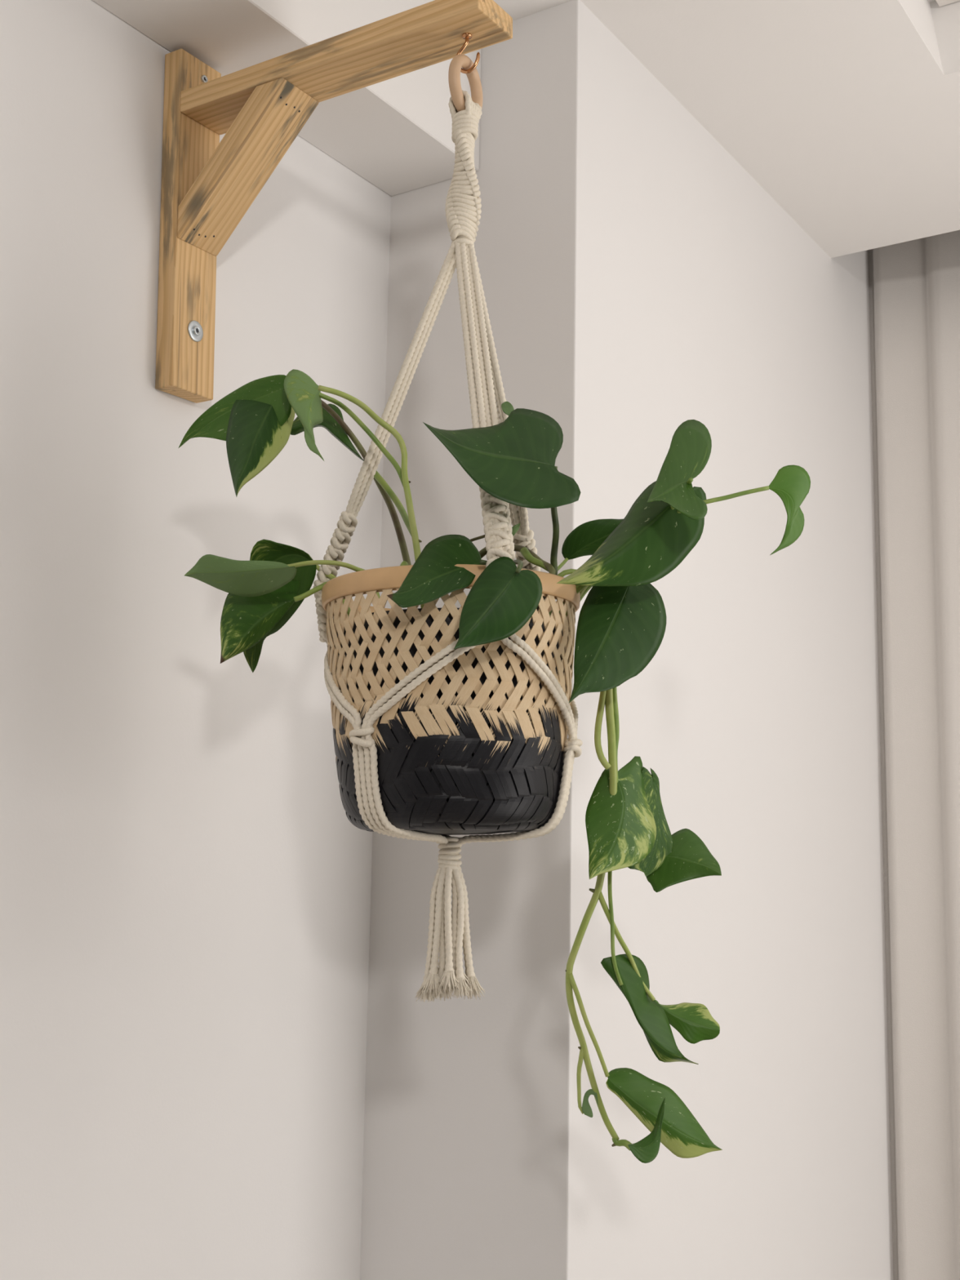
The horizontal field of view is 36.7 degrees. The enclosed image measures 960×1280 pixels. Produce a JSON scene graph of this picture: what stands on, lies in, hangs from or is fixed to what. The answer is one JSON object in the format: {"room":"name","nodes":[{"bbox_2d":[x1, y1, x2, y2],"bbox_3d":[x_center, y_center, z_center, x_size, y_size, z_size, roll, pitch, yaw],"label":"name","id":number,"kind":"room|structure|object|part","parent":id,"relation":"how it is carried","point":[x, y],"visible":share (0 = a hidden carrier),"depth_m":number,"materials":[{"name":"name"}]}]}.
{"room":"living room","nodes":[
{"label":"living room","id":0,"kind":"room"},
{"bbox_2d":[0,0,391,1279],"bbox_3d":[-1.060,0.338,-0.111,0.150,2.670,3.286,-5,-10,33],"label":"wall","id":1,"kind":"structure","parent":0,"point":[185,874],"depth_m":1.06,"materials":[{"name":"white paint"}]},
{"bbox_2d":[93,0,480,195],"bbox_3d":[-0.935,-0.817,-0.002,0.099,0.350,3.284,-5,-10,33],"label":"beam","id":2,"kind":"structure","parent":1,"relation":"attached to","point":[394,133],"depth_m":1.19,"materials":[{"name":"white paint"}]},
{"bbox_2d":[155,0,512,403],"bbox_3d":[-0.110,-0.325,1.039,0.284,0.266,0.054,-4,-10,32],"label":"wall bracket","id":3,"kind":"object","parent":1,"relation":"attached to","point":[209,184],"visible":0.93,"depth_m":1.08,"materials":[{"name":"brown wood"}]},
{"bbox_3d":[-0.223,-0.316,1.109,0.018,0.265,0.045,-4,-9,32],"label":"post","id":4,"kind":"part","parent":3,"relation":"part of","materials":[{"name":"brown wood"}]},
{"bbox_2d":[187,320,203,342],"bbox_3d":[-0.215,-0.233,1.093,0.001,0.016,0.016,-4,-9,32],"label":"washer","id":5,"kind":"object","parent":3,"relation":"in","point":[192,324],"depth_m":1.09,"materials":[{"name":"silver metal"}]},
{"bbox_3d":[-0.102,-0.414,1.045,0.267,0.017,0.045,-4,-8,32],"label":"arm","id":6,"kind":"part","parent":3,"relation":"part of","materials":[{"name":"brown wood"}]},
{"bbox_2d":[313,53,582,1002],"bbox_3d":[-0.015,-0.085,0.947,0.171,0.626,0.176,-5,-10,33],"label":"macrame hanger","id":7,"kind":"object","parent":3,"relation":"hanging from","point":[448,931],"visible":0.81,"depth_m":0.90,"materials":[{"name":"beige fabric"}]},
{"bbox_3d":[-0.073,-0.071,0.925,0.088,0.399,0.075,-5,-10,33],"label":"cord","id":8,"kind":"part","parent":7,"relation":"part of","materials":[{"name":"fabric"}]},
{"bbox_3d":[-0.072,-0.071,0.927,0.088,0.399,0.077,-5,-10,33],"label":"cord","id":9,"kind":"part","parent":7,"relation":"part of","materials":[{"name":"fabric"}]},
{"bbox_3d":[-0.064,-0.066,0.960,0.076,0.398,0.076,5,-9,-21],"label":"cord","id":10,"kind":"part","parent":7,"relation":"part of","materials":[{"name":"fabric"}]},
{"bbox_3d":[-0.013,-0.076,0.885,0.081,0.399,0.077,-5,-10,33],"label":"cord","id":11,"kind":"part","parent":7,"relation":"part of","materials":[{"name":"fabric"}]},
{"bbox_3d":[-0.029,0.177,0.896,0.012,0.075,0.011,-5,-10,33],"label":"tassel cord","id":12,"kind":"part","parent":7,"relation":"part of","materials":[{"name":"fabric"}]},
{"bbox_3d":[-0.013,-0.076,0.886,0.086,0.399,0.078,-5,-10,33],"label":"cord","id":13,"kind":"part","parent":7,"relation":"part of","materials":[{"name":"fabric"}]},
{"bbox_3d":[-0.026,0.173,0.891,0.007,0.070,0.013,-5,-10,33],"label":"tassel cord","id":14,"kind":"part","parent":7,"relation":"part of","materials":[{"name":"fabric"}]},
{"bbox_3d":[-0.022,0.175,0.894,0.006,0.072,0.008,-5,-10,33],"label":"tassel cord","id":15,"kind":"part","parent":7,"relation":"part of","materials":[{"name":"fabric"}]},
{"bbox_3d":[-0.019,0.172,0.888,0.006,0.068,0.015,4,-9,-16],"label":"tassel cord","id":16,"kind":"part","parent":7,"relation":"part of","materials":[{"name":"fabric"}]},
{"bbox_2d":[321,564,580,835],"bbox_3d":[-0.020,0.044,0.918,0.165,0.157,0.165,4,-9,-20],"label":"woven basket","id":17,"kind":"object","parent":7,"relation":"hanging from","point":[540,748],"visible":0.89,"depth_m":0.85,"materials":[{"name":"beige wicker"}]},
{"bbox_2d":[337,608,563,824],"bbox_3d":[-0.018,0.053,0.916,0.145,0.124,0.145,-6,-10,33],"label":"nursery pot","id":18,"kind":"object","parent":17,"relation":"in","point":[429,620],"visible":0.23,"depth_m":0.86,"materials":[{"name":"plastic"}]},
{"bbox_2d":[178,368,810,1163],"bbox_3d":[0.001,0.070,0.884,0.405,0.492,0.171,1,-9,-1],"label":"pothos plant","id":19,"kind":"object","parent":18,"relation":"in","point":[621,625],"visible":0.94,"depth_m":0.90,"materials":[{"name":"green plant"}]},
{"bbox_3d":[-0.049,-0.047,0.935,0.006,0.008,0.006,-5,-10,33],"label":"stem","id":20,"kind":"part","parent":19,"relation":"part of","materials":[{"name":"green plant"}]},
{"bbox_3d":[0.008,-0.028,0.907,0.089,0.069,0.019,-3,-10,25],"label":"stem","id":21,"kind":"part","parent":19,"relation":"part of","materials":[{"name":"green plant"}]},
{"bbox_3d":[0.072,0.138,0.920,0.046,0.358,0.078,-5,-10,33],"label":"stem","id":22,"kind":"part","parent":19,"relation":"part of","materials":[{"name":"green plant"}]},
{"bbox_3d":[0.062,0.020,0.918,0.042,0.124,0.014,-2,-9,18],"label":"stem","id":23,"kind":"part","parent":19,"relation":"part of","materials":[{"name":"green plant"}]},
{"bbox_3d":[0.068,0.027,0.916,0.058,0.138,0.020,5,-10,-25],"label":"stem","id":24,"kind":"part","parent":19,"relation":"part of","materials":[{"name":"green plant"}]},
{"bbox_3d":[-0.019,0.119,0.906,0.108,0.005,0.108,0,-9,0],"label":"panel","id":25,"kind":"part","parent":17,"relation":"part of","materials":[{"name":"black wicker"}]},
{"bbox_3d":[-0.015,0.172,0.894,0.010,0.066,0.006,-2,-9,20],"label":"tassel cord","id":26,"kind":"part","parent":7,"relation":"part of","materials":[{"name":"fabric"}]},
{"bbox_3d":[-0.013,0.174,0.890,0.007,0.072,0.015,6,-10,-27],"label":"tassel cord","id":27,"kind":"part","parent":7,"relation":"part of","materials":[{"name":"fabric"}]},
{"bbox_3d":[-0.010,0.177,0.902,0.016,0.074,0.008,2,-9,-7],"label":"tassel cord","id":28,"kind":"part","parent":7,"relation":"part of","materials":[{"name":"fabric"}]},
{"bbox_3d":[-0.009,0.175,0.896,0.014,0.072,0.011,-5,-10,33],"label":"tassel cord","id":29,"kind":"part","parent":7,"relation":"part of","materials":[{"name":"fabric"}]},
{"bbox_3d":[-0.012,-0.060,0.989,0.066,0.398,0.092,-5,-10,33],"label":"cord","id":30,"kind":"part","parent":7,"relation":"part of","materials":[{"name":"fabric"}]},
{"bbox_3d":[-0.012,-0.061,0.988,0.068,0.398,0.092,-5,-10,33],"label":"cord","id":31,"kind":"part","parent":7,"relation":"part of","materials":[{"name":"fabric"}]},
{"bbox_3d":[0.015,-0.075,0.889,0.079,0.399,0.080,-1,-9,13],"label":"cord","id":32,"kind":"part","parent":7,"relation":"part of","materials":[{"name":"fabric"}]},
{"bbox_3d":[0.013,-0.073,0.901,0.077,0.399,0.086,-5,-10,33],"label":"cord","id":33,"kind":"part","parent":7,"relation":"part of","materials":[{"name":"fabric"}]},
{"bbox_3d":[0.041,-0.065,0.953,0.069,0.399,0.092,-5,-10,33],"label":"cord","id":34,"kind":"part","parent":7,"relation":"part of","materials":[{"name":"fabric"}]},
{"bbox_3d":[0.041,-0.065,0.954,0.073,0.399,0.093,-5,-10,33],"label":"cord","id":35,"kind":"part","parent":7,"relation":"part of","materials":[{"name":"fabric"}]},
{"bbox_2d":[360,0,893,1279],"bbox_3d":[0.230,0.635,1.660,0.349,2.670,1.136,-5,-10,33],"label":"wall","id":36,"kind":"structure","parent":0,"point":[639,283],"depth_m":1.33,"materials":[{"name":"white paint"}]},
{"bbox_2d":[493,0,959,257],"bbox_3d":[0.746,-0.919,-0.482,3.750,0.194,4.300,-5,-10,33],"label":"ceiling","id":37,"kind":"structure","parent":0,"point":[846,113],"depth_m":1.42,"materials":[{"name":"white paint"}]},
{"bbox_2d":[867,230,959,1279],"bbox_3d":[1.329,0.604,1.196,2.003,2.590,0.028,-5,-10,33],"label":"curtain","id":38,"kind":"object","parent":37,"relation":"hanging from","point":[914,285],"visible":0.84,"depth_m":1.80,"materials":[{"name":"beige fabric"}]},
{"bbox_2d":[935,0,959,6],"bbox_3d":[1.677,-0.715,0.577,2.968,0.008,0.026,-5,-10,33],"label":"trim","id":39,"kind":"structure","parent":37,"relation":"attached to","point":[940,2],"depth_m":1.38,"materials":[{"name":"white paint"}]}
]}

